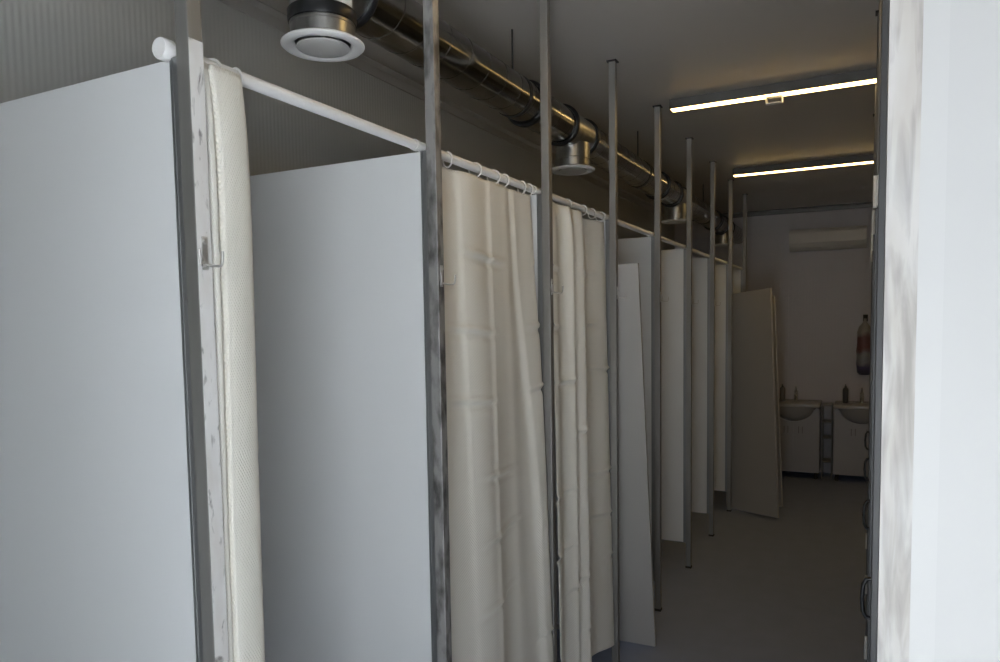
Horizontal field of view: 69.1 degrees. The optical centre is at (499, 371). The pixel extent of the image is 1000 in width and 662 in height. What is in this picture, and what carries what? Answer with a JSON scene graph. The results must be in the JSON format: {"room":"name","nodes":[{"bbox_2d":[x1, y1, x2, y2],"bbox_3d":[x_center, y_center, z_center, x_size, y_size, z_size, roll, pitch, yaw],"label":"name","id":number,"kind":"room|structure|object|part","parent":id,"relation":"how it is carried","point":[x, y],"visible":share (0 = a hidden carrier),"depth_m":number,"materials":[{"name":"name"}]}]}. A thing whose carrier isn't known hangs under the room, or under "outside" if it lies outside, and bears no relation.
{"room":"shower room","nodes":[
{"label":"shower room","id":0,"kind":"room"},
{"bbox_2d":[0,0,674,249],"bbox_3d":[0.026,-0.062,4.465,0.100,2.746,8.620,1,4,27],"label":"wall","id":1,"kind":"structure","parent":0,"point":[46,45],"depth_m":2.61,"materials":[{"name":"grey paint"}]},
{"bbox_2d":[250,150,436,661],"bbox_3d":[-0.577,0.361,2.164,0.910,1.892,0.028,1,4,27],"label":"wall","id":2,"kind":"structure","parent":1,"relation":"attached to","point":[341,263],"depth_m":2.07,"materials":[{"name":"metal"}]},
{"bbox_2d":[218,0,663,217],"bbox_3d":[0.061,-1.403,4.346,0.026,0.055,8.420,1,4,27],"label":"trim","id":3,"kind":"structure","parent":1,"relation":"attached to","point":[256,9],"depth_m":3.43,"materials":[{"name":"grey"}]},
{"bbox_2d":[0,0,999,661],"bbox_3d":[0.205,0.322,0.907,3.438,2.250,0.030,1,4,27],"label":"wall","id":4,"kind":"structure","parent":1,"relation":"attached to","point":[99,555],"depth_m":1.30,"materials":[{"name":"white laminate"}]},
{"bbox_2d":[152,37,742,269],"bbox_3d":[0.833,-0.742,3.956,0.036,0.036,6.195,1,4,27],"label":"curtain rod","id":5,"kind":"object","parent":4,"relation":"attached to","point":[163,49],"visible":0.82,"depth_m":1.68,"materials":[{"name":"white plastic"}]},
{"bbox_2d":[209,58,222,67],"bbox_3d":[-0.514,-0.536,1.297,0.046,0.045,0.009,0,4,12],"label":"curtain ring","id":6,"kind":"object","parent":5,"relation":"hanging from","point":[213,59],"visible":0.29,"depth_m":1.29,"materials":[{"name":"white plastic"}]},
{"bbox_2d":[204,62,264,661],"bbox_3d":[-0.492,0.469,1.351,0.097,2.000,0.109,1,4,27],"label":"shower curtain","id":7,"kind":"object","parent":5,"relation":"hanging from","point":[227,141],"visible":0.7,"depth_m":1.29,"materials":[{"name":"white fabric"}]},
{"bbox_2d":[234,67,243,86],"bbox_3d":[-0.490,-0.539,1.345,0.046,0.045,0.009,2,5,37],"label":"curtain ring","id":8,"kind":"object","parent":5,"relation":"hanging from","point":[236,68],"visible":0.44,"depth_m":1.33,"materials":[{"name":"white plastic"}]},
{"bbox_2d":[442,151,452,167],"bbox_3d":[-0.146,-0.590,2.024,0.006,0.045,0.046,-4,5,-43],"label":"curtain ring","id":9,"kind":"object","parent":5,"relation":"hanging from","point":[447,151],"visible":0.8,"depth_m":2.02,"materials":[{"name":"white plastic"}]},
{"bbox_2d":[468,162,481,176],"bbox_3d":[-0.074,-0.601,2.167,0.046,0.045,0.007,0,4,20],"label":"curtain ring","id":10,"kind":"object","parent":5,"relation":"hanging from","point":[474,162],"visible":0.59,"depth_m":2.16,"materials":[{"name":"white plastic"}]},
{"bbox_2d":[487,169,500,183],"bbox_3d":[-0.020,-0.609,2.274,0.046,0.045,0.010,0,4,12],"label":"curtain ring","id":11,"kind":"object","parent":5,"relation":"hanging from","point":[493,169],"visible":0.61,"depth_m":2.27,"materials":[{"name":"white plastic"}]},
{"bbox_2d":[442,166,553,661],"bbox_3d":[0.007,0.374,2.302,0.075,1.927,0.672,1,4,29],"label":"shower curtain","id":12,"kind":"object","parent":5,"relation":"hanging from","point":[500,582],"visible":0.91,"depth_m":2.25,"materials":[{"name":"white fabric"}]},
{"bbox_2d":[552,201,613,661],"bbox_3d":[0.333,0.319,2.966,0.106,1.916,0.688,1,4,22],"label":"shower curtain","id":13,"kind":"object","parent":5,"relation":"hanging from","point":[585,568],"visible":1,"depth_m":2.89,"materials":[{"name":"white fabric"}]},
{"bbox_2d":[530,194,543,411],"bbox_3d":[-0.240,0.312,2.830,0.910,1.892,0.028,1,4,27],"label":"wall","id":14,"kind":"structure","parent":1,"relation":"attached to","point":[535,200],"depth_m":2.58,"materials":[{"name":"paint"}]},
{"bbox_3d":[-0.238,0.311,2.830,0.890,1.892,0.018,1,4,27],"label":"panel","id":15,"kind":"part","parent":14,"relation":"part of","materials":[{"name":"white laminate"}]},
{"bbox_2d":[553,219,610,624],"bbox_3d":[0.099,0.261,3.499,0.910,1.892,0.028,1,4,27],"label":"wall","id":16,"kind":"structure","parent":1,"relation":"attached to","point":[606,222],"depth_m":3.26,"materials":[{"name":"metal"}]},
{"bbox_2d":[618,237,654,580],"bbox_3d":[0.444,0.210,4.181,0.910,1.892,0.028,1,4,27],"label":"wall","id":17,"kind":"structure","parent":1,"relation":"attached to","point":[630,250],"depth_m":3.96,"materials":[{"name":"paint"}]},
{"bbox_2d":[661,249,685,541],"bbox_3d":[0.793,0.158,4.870,0.910,1.892,0.028,1,4,27],"label":"wall","id":18,"kind":"structure","parent":1,"relation":"attached to","point":[673,262],"depth_m":4.69,"materials":[{"name":"paint"}]},
{"bbox_2d":[692,258,709,513],"bbox_3d":[1.141,0.107,5.558,0.910,1.892,0.028,1,4,27],"label":"wall","id":19,"kind":"structure","parent":1,"relation":"attached to","point":[700,266],"depth_m":5.37,"materials":[{"name":"paint"}]},
{"bbox_2d":[714,264,727,490],"bbox_3d":[1.490,0.055,6.248,0.910,1.892,0.028,1,4,27],"label":"wall","id":20,"kind":"structure","parent":1,"relation":"attached to","point":[721,271],"depth_m":6.06,"materials":[{"name":"paint"}]},
{"bbox_2d":[259,0,878,213],"bbox_3d":[1.583,-1.453,3.572,3.640,0.100,8.620,1,4,27],"label":"ceiling","id":21,"kind":"structure","parent":0,"point":[665,50],"depth_m":3.34,"materials":[{"name":"beige paint"}]},
{"bbox_2d":[289,0,742,243],"bbox_3d":[0.667,-1.248,4.051,0.186,0.344,8.420,1,4,27],"label":"ventilation duct","id":22,"kind":"object","parent":21,"relation":"hanging from","point":[396,26],"visible":0.77,"depth_m":2.65,"materials":[{"name":"grey metal"}]},
{"bbox_2d":[280,0,364,61],"bbox_3d":[-0.427,-0.858,1.739,0.309,0.097,0.336,1,4,27],"label":"air vent","id":23,"kind":"object","parent":22,"relation":"attached to","point":[320,30],"visible":1,"depth_m":1.73,"materials":[{"name":"silver metal"}]},
{"bbox_2d":[552,148,594,175],"bbox_3d":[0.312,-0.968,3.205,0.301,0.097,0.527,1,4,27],"label":"outlet","id":24,"kind":"object","parent":22,"relation":"attached to","point":[570,161],"visible":0.99,"depth_m":3.19,"materials":[{"name":"silver metal"}]},
{"bbox_2d":[661,208,685,223],"bbox_3d":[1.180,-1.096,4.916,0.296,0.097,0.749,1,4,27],"label":"outlet","id":25,"kind":"object","parent":22,"relation":"attached to","point":[674,215],"visible":0.91,"depth_m":4.90,"materials":[{"name":"silver metal"}]},
{"bbox_2d":[715,235,733,246],"bbox_3d":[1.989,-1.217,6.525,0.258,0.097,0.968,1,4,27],"label":"outlet","id":26,"kind":"object","parent":22,"relation":"attached to","point":[720,241],"visible":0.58,"depth_m":6.52,"materials":[{"name":"silver metal"}]},
{"bbox_2d":[669,68,876,111],"bbox_3d":[1.452,-1.349,3.483,1.270,0.091,0.057,1,4,27],"label":"tube light","id":27,"kind":"object","parent":21,"relation":"attached to","point":[867,76],"visible":0.76,"depth_m":3.52,"materials":[{"name":"grey plastic"}]},
{"bbox_2d":[733,154,873,176],"bbox_3d":[2.340,-1.499,5.235,1.270,0.054,0.057,1,4,27],"label":"tube light","id":28,"kind":"object","parent":21,"relation":"attached to","point":[860,159],"visible":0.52,"depth_m":5.27,"materials":[{"name":"grey plastic"}]},
{"bbox_2d":[734,161,872,176],"bbox_3d":[2.340,-1.479,5.237,1.258,0.014,0.050,1,4,27],"label":"diffuser","id":29,"kind":"object","parent":28,"relation":"attached to","point":[820,164],"depth_m":5.30,"materials":[{"name":"white plastic"}]},
{"bbox_2d":[557,471,867,661],"bbox_3d":[1.628,1.386,3.762,3.640,0.100,8.620,1,4,27],"label":"floor","id":30,"kind":"structure","parent":0,"point":[785,588],"depth_m":4.41,"materials":[{"name":"plastic"}]},
{"bbox_2d":[174,0,228,661],"bbox_3d":[-0.490,0.162,1.246,0.082,2.746,0.046,1,4,27],"label":"post","id":31,"kind":"object","parent":30,"relation":"on","point":[188,30],"visible":1,"depth_m":1.23,"materials":[{"name":"metal"}]},
{"bbox_2d":[423,0,455,661],"bbox_3d":[-0.145,0.111,1.926,0.082,2.746,0.046,1,4,27],"label":"post","id":32,"kind":"object","parent":30,"relation":"on","point":[430,7],"visible":1,"depth_m":1.91,"materials":[{"name":"metal"}]},
{"bbox_2d":[539,0,563,661],"bbox_3d":[0.192,0.061,2.592,0.082,2.746,0.046,1,4,27],"label":"post","id":33,"kind":"object","parent":30,"relation":"on","point":[544,5],"visible":1,"depth_m":2.56,"materials":[{"name":"metal"}]},
{"bbox_2d":[557,263,655,646],"bbox_3d":[0.419,0.432,3.564,0.633,1.870,0.257,1,4,27],"label":"leaning board","id":34,"kind":"object","parent":30,"relation":"on","point":[636,587],"visible":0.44,"depth_m":3.46,"materials":[{"name":"grey wood"}]},
{"bbox_2d":[606,59,626,661],"bbox_3d":[0.531,0.011,3.261,0.082,2.746,0.046,1,4,27],"label":"post","id":35,"kind":"object","parent":30,"relation":"on","point":[612,64],"visible":1,"depth_m":3.25,"materials":[{"name":"grey metal"}]},
{"bbox_3d":[0.493,-1.356,3.179,0.044,0.006,0.044,1,4,27],"label":"ceiling plate","id":36,"kind":"part","parent":35,"relation":"part of","materials":[{"name":"grey metal"}]},
{"bbox_2d":[652,105,668,611],"bbox_3d":[0.876,-0.040,3.943,0.082,2.746,0.046,1,4,27],"label":"post","id":37,"kind":"object","parent":30,"relation":"on","point":[657,108],"visible":0.95,"depth_m":3.93,"materials":[{"name":"grey metal"}]},
{"bbox_2d":[685,137,698,568],"bbox_3d":[1.225,-0.092,4.632,0.082,2.746,0.046,1,4,27],"label":"post","id":38,"kind":"object","parent":30,"relation":"on","point":[689,139],"visible":1,"depth_m":4.63,"materials":[{"name":"grey metal"}]},
{"bbox_2d":[709,161,720,536],"bbox_3d":[1.573,-0.144,5.319,0.082,2.746,0.046,1,4,27],"label":"post","id":39,"kind":"object","parent":30,"relation":"on","point":[712,163],"visible":1,"depth_m":5.31,"materials":[{"name":"grey metal"}]},
{"bbox_2d":[727,179,733,511],"bbox_3d":[1.906,-0.196,6.020,0.044,2.746,0.044,1,4,27],"label":"post","id":40,"kind":"object","parent":30,"relation":"on","point":[730,222],"visible":1,"depth_m":6.00,"materials":[{"name":"metal"}]},
{"bbox_2d":[742,194,747,291],"bbox_3d":[2.256,-0.248,6.711,0.044,2.746,0.044,1,4,27],"label":"post","id":41,"kind":"object","parent":30,"relation":"on","point":[744,195],"visible":0.48,"depth_m":6.63,"materials":[{"name":"grey metal"}]},
{"bbox_2d":[726,288,778,517],"bbox_3d":[2.054,0.254,6.009,0.050,1.858,0.683,-3,4,-26],"label":"leaning board","id":42,"kind":"object","parent":30,"relation":"on","point":[754,470],"visible":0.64,"depth_m":5.94,"materials":[{"name":"grey"}]},
{"bbox_2d":[772,296,782,506],"bbox_3d":[2.219,0.254,6.317,0.028,1.801,0.609,-3,4,-29],"label":"leaning board","id":43,"kind":"object","parent":30,"relation":"on","point":[779,465],"visible":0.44,"depth_m":6.10,"materials":[{"name":"grey"}]},
{"bbox_2d":[779,386,821,478],"bbox_3d":[3.022,0.611,7.449,0.490,0.910,0.455,1,4,27],"label":"sink","id":44,"kind":"object","parent":30,"relation":"on","point":[800,420],"visible":0.84,"depth_m":7.27,"materials":[{"name":"grey"}]},
{"bbox_2d":[780,384,784,400],"bbox_3d":[2.916,0.215,7.487,0.054,0.177,0.066,-1,4,-6],"label":"soap dispenser","id":45,"kind":"object","parent":44,"relation":"on","point":[782,388],"visible":1,"depth_m":7.47,"materials":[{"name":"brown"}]},
{"bbox_3d":[2.842,0.680,7.362,0.241,0.650,0.017,1,4,27],"label":"door","id":46,"kind":"part","parent":44,"relation":"part of","materials":[{"name":"grey wood"}]},
{"bbox_2d":[794,386,797,400],"bbox_3d":[3.045,0.227,7.480,0.048,0.150,0.157,1,4,27],"label":"faucet","id":47,"kind":"object","parent":44,"relation":"on","point":[796,391],"depth_m":7.51,"materials":[{"name":"silver metal"}]},
{"bbox_3d":[2.943,0.425,7.285,0.410,0.150,0.115,1,4,27],"label":"bowl","id":48,"kind":"part","parent":44,"relation":"part of","materials":[{"name":"grey ceramic"}]},
{"bbox_2d":[779,399,821,407],"bbox_3d":[3.020,0.324,7.434,0.490,0.035,0.445,1,4,27],"label":"basin","id":49,"kind":"object","parent":44,"relation":"in","point":[788,403],"depth_m":7.27,"materials":[{"name":"grey ceramic"}]},
{"bbox_3d":[3.057,0.683,7.253,0.241,0.650,0.017,1,4,27],"label":"door","id":50,"kind":"part","parent":44,"relation":"part of","materials":[{"name":"grey wood"}]},
{"bbox_2d":[821,403,833,478],"bbox_3d":[3.313,0.697,7.351,0.096,0.742,0.224,1,4,27],"label":"storage rack","id":51,"kind":"object","parent":30,"relation":"on","point":[823,460],"visible":1,"depth_m":7.29,"materials":[{"name":"grey plastic"}]},
{"bbox_2d":[822,458,830,462],"bbox_3d":[3.316,0.901,7.364,0.090,0.012,0.220,1,4,27],"label":"shelf","id":52,"kind":"object","parent":51,"relation":"attached to","point":[824,460],"depth_m":7.33,"materials":[{"name":"grey plastic"}]},
{"bbox_2d":[823,419,832,422],"bbox_3d":[3.310,0.502,7.338,0.090,0.012,0.220,1,4,27],"label":"shelf","id":53,"kind":"object","parent":51,"relation":"attached to","point":[824,420],"depth_m":7.30,"materials":[{"name":"grey plastic"}]},
{"bbox_2d":[823,435,832,438],"bbox_3d":[3.312,0.662,7.348,0.090,0.012,0.220,1,4,27],"label":"shelf","id":54,"kind":"object","parent":51,"relation":"attached to","point":[824,436],"depth_m":7.31,"materials":[{"name":"grey plastic"}]},
{"bbox_2d":[833,388,868,480],"bbox_3d":[3.567,0.620,7.174,0.490,0.910,0.455,1,4,27],"label":"sink","id":55,"kind":"object","parent":30,"relation":"on","point":[851,419],"visible":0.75,"depth_m":7.07,"materials":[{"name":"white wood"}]},
{"bbox_2d":[842,384,848,402],"bbox_3d":[3.434,0.219,7.226,0.066,0.187,0.054,-3,4,-30],"label":"soap dispenser","id":56,"kind":"object","parent":55,"relation":"on","point":[845,389],"visible":1,"depth_m":7.21,"materials":[{"name":"grey"}]},
{"bbox_3d":[3.386,0.689,7.087,0.241,0.650,0.017,1,4,27],"label":"door","id":57,"kind":"part","parent":55,"relation":"part of","materials":[{"name":"grey"}]},
{"bbox_2d":[833,401,868,409],"bbox_3d":[3.565,0.333,7.160,0.490,0.035,0.445,1,4,27],"label":"basin","id":58,"kind":"object","parent":55,"relation":"in","point":[838,405],"depth_m":7.06,"materials":[{"name":"grey ceramic"}]},
{"bbox_3d":[3.487,0.435,7.010,0.410,0.150,0.115,1,4,27],"label":"bowl","id":59,"kind":"part","parent":55,"relation":"part of","materials":[{"name":"grey ceramic"}]},
{"bbox_2d":[859,388,863,402],"bbox_3d":[3.589,0.237,7.205,0.048,0.150,0.157,1,4,27],"label":"faucet","id":60,"kind":"object","parent":55,"relation":"on","point":[861,393],"depth_m":7.24,"materials":[{"name":"silver metal"}]},
{"bbox_3d":[3.602,0.693,6.978,0.241,0.650,0.017,1,4,27],"label":"door","id":61,"kind":"part","parent":55,"relation":"part of","materials":[{"name":"grey wood"}]},
{"bbox_2d":[865,83,875,635],"bbox_3d":[1.792,-0.024,3.482,0.044,2.746,0.044,1,4,27],"label":"post","id":62,"kind":"object","parent":30,"relation":"on","point":[875,83],"visible":0.02,"depth_m":3.48,"materials":[{"name":"grey metal"}]},
{"bbox_2d":[864,248,871,548],"bbox_3d":[1.951,0.248,3.836,0.045,1.910,0.696,1,4,27],"label":"door","id":63,"kind":"structure","parent":62,"relation":"attached to","point":[865,437],"depth_m":4.08,"materials":[{"name":"black metal"}]},
{"bbox_3d":[1.819,0.342,3.598,0.028,0.099,0.010,1,4,27],"label":"handle","id":64,"kind":"part","parent":63,"relation":"part of","materials":[{"name":"black metal"}]},
{"bbox_2d":[866,114,874,571],"bbox_3d":[2.141,-0.076,4.171,0.044,2.746,0.044,1,4,27],"label":"post","id":65,"kind":"object","parent":30,"relation":"on","point":[873,114],"visible":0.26,"depth_m":4.17,"materials":[{"name":"grey metal"}]},
{"bbox_2d":[866,10,878,661],"bbox_3d":[1.447,0.027,2.800,0.044,2.746,0.044,1,4,27],"label":"post","id":66,"kind":"object","parent":30,"relation":"on","point":[877,11],"visible":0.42,"depth_m":2.78,"materials":[{"name":"grey metal"}]},
{"bbox_2d":[863,231,872,593],"bbox_3d":[1.606,0.300,3.154,0.045,1.910,0.696,1,4,27],"label":"door","id":67,"kind":"structure","parent":66,"relation":"attached to","point":[866,459],"depth_m":2.92,"materials":[{"name":"black metal"}]},
{"bbox_3d":[1.474,0.393,2.916,0.028,0.099,0.010,1,4,27],"label":"handle","id":68,"kind":"part","parent":67,"relation":"part of","materials":[{"name":"black"}]},
{"bbox_2d":[862,210,874,658],"bbox_3d":[1.267,0.350,2.485,0.045,1.910,0.696,1,4,27],"label":"door","id":69,"kind":"structure","parent":66,"relation":"attached to","point":[873,211],"depth_m":2.73,"materials":[{"name":"black"}]},
{"bbox_3d":[1.135,0.443,2.247,0.028,0.099,0.010,1,4,27],"label":"handle","id":70,"kind":"part","parent":69,"relation":"part of","materials":[{"name":"black"}]},
{"bbox_2d":[867,0,881,661],"bbox_3d":[1.108,0.077,2.131,0.044,2.746,0.044,1,4,27],"label":"post","id":71,"kind":"object","parent":30,"relation":"on","point":[880,1],"visible":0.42,"depth_m":2.11,"materials":[{"name":"grey metal"}]},
{"bbox_2d":[860,171,878,656],"bbox_3d":[0.930,0.400,1.819,0.045,1.910,0.696,1,4,27],"label":"door","id":72,"kind":"structure","parent":71,"relation":"attached to","point":[875,178],"depth_m":1.58,"materials":[{"name":"grey metal"}]},
{"bbox_3d":[0.798,0.493,1.581,0.028,0.099,0.010,1,4,27],"label":"handle","id":73,"kind":"part","parent":72,"relation":"part of","materials":[{"name":"black"}]},
{"bbox_3d":[0.941,0.400,1.812,0.018,1.910,0.694,1,4,27],"label":"panel","id":74,"kind":"part","parent":72,"relation":"part of","materials":[{"name":"grey metal"}]},
{"bbox_2d":[869,0,888,661],"bbox_3d":[0.771,0.127,1.465,0.044,2.746,0.044,1,4,27],"label":"post","id":75,"kind":"object","parent":30,"relation":"on","point":[885,3],"visible":0.42,"depth_m":1.44,"materials":[{"name":"grey metal"}]},
{"bbox_2d":[876,0,923,661],"bbox_3d":[0.426,0.178,0.785,0.044,2.746,0.044,1,4,27],"label":"post","id":76,"kind":"object","parent":30,"relation":"on","point":[905,26],"visible":1,"depth_m":0.76,"materials":[{"name":"white metal"}]},
{"bbox_2d":[732,270,742,293],"bbox_3d":[1.840,0.003,6.939,0.910,1.892,0.028,1,4,27],"label":"shower curtain","id":77,"kind":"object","parent":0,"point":[737,281],"depth_m":6.69,"materials":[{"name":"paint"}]},
{"bbox_2d":[675,207,872,472],"bbox_3d":[3.526,-0.318,7.459,3.440,2.746,0.100,1,4,27],"label":"wall","id":78,"kind":"structure","parent":0,"point":[822,297],"depth_m":7.53,"materials":[{"name":"white paint"}]},
{"bbox_2d":[692,202,872,220],"bbox_3d":[3.482,-1.658,7.296,3.414,0.050,0.050,1,4,27],"label":"trim","id":79,"kind":"structure","parent":78,"relation":"attached to","point":[862,204],"depth_m":7.48,"materials":[{"name":"grey metal"}]},
{"bbox_2d":[789,225,866,251],"bbox_3d":[3.305,-1.337,7.329,0.710,0.216,0.194,1,4,27],"label":"air conditioner","id":80,"kind":"object","parent":78,"relation":"attached to","point":[848,237],"visible":1,"depth_m":7.25,"materials":[{"name":"white plastic"}]},
{"bbox_3d":[3.262,-1.346,7.244,0.670,0.102,0.004,1,4,27],"label":"panel","id":81,"kind":"part","parent":80,"relation":"part of","materials":[{"name":"white plastic"}]},
{"bbox_3d":[3.662,-0.536,7.277,0.044,0.070,0.072,1,4,27],"label":"wall hook","id":82,"kind":"object","parent":78,"relation":"attached to","visible":0},
{"bbox_2d":[856,318,869,374],"bbox_3d":[3.654,-0.248,7.269,0.160,0.568,0.117,1,4,27],"label":"fire extinguisher","id":83,"kind":"object","parent":82,"relation":"hanging from","point":[863,333],"visible":0.89,"depth_m":7.24,"materials":[{"name":"red metal"}]}
]}

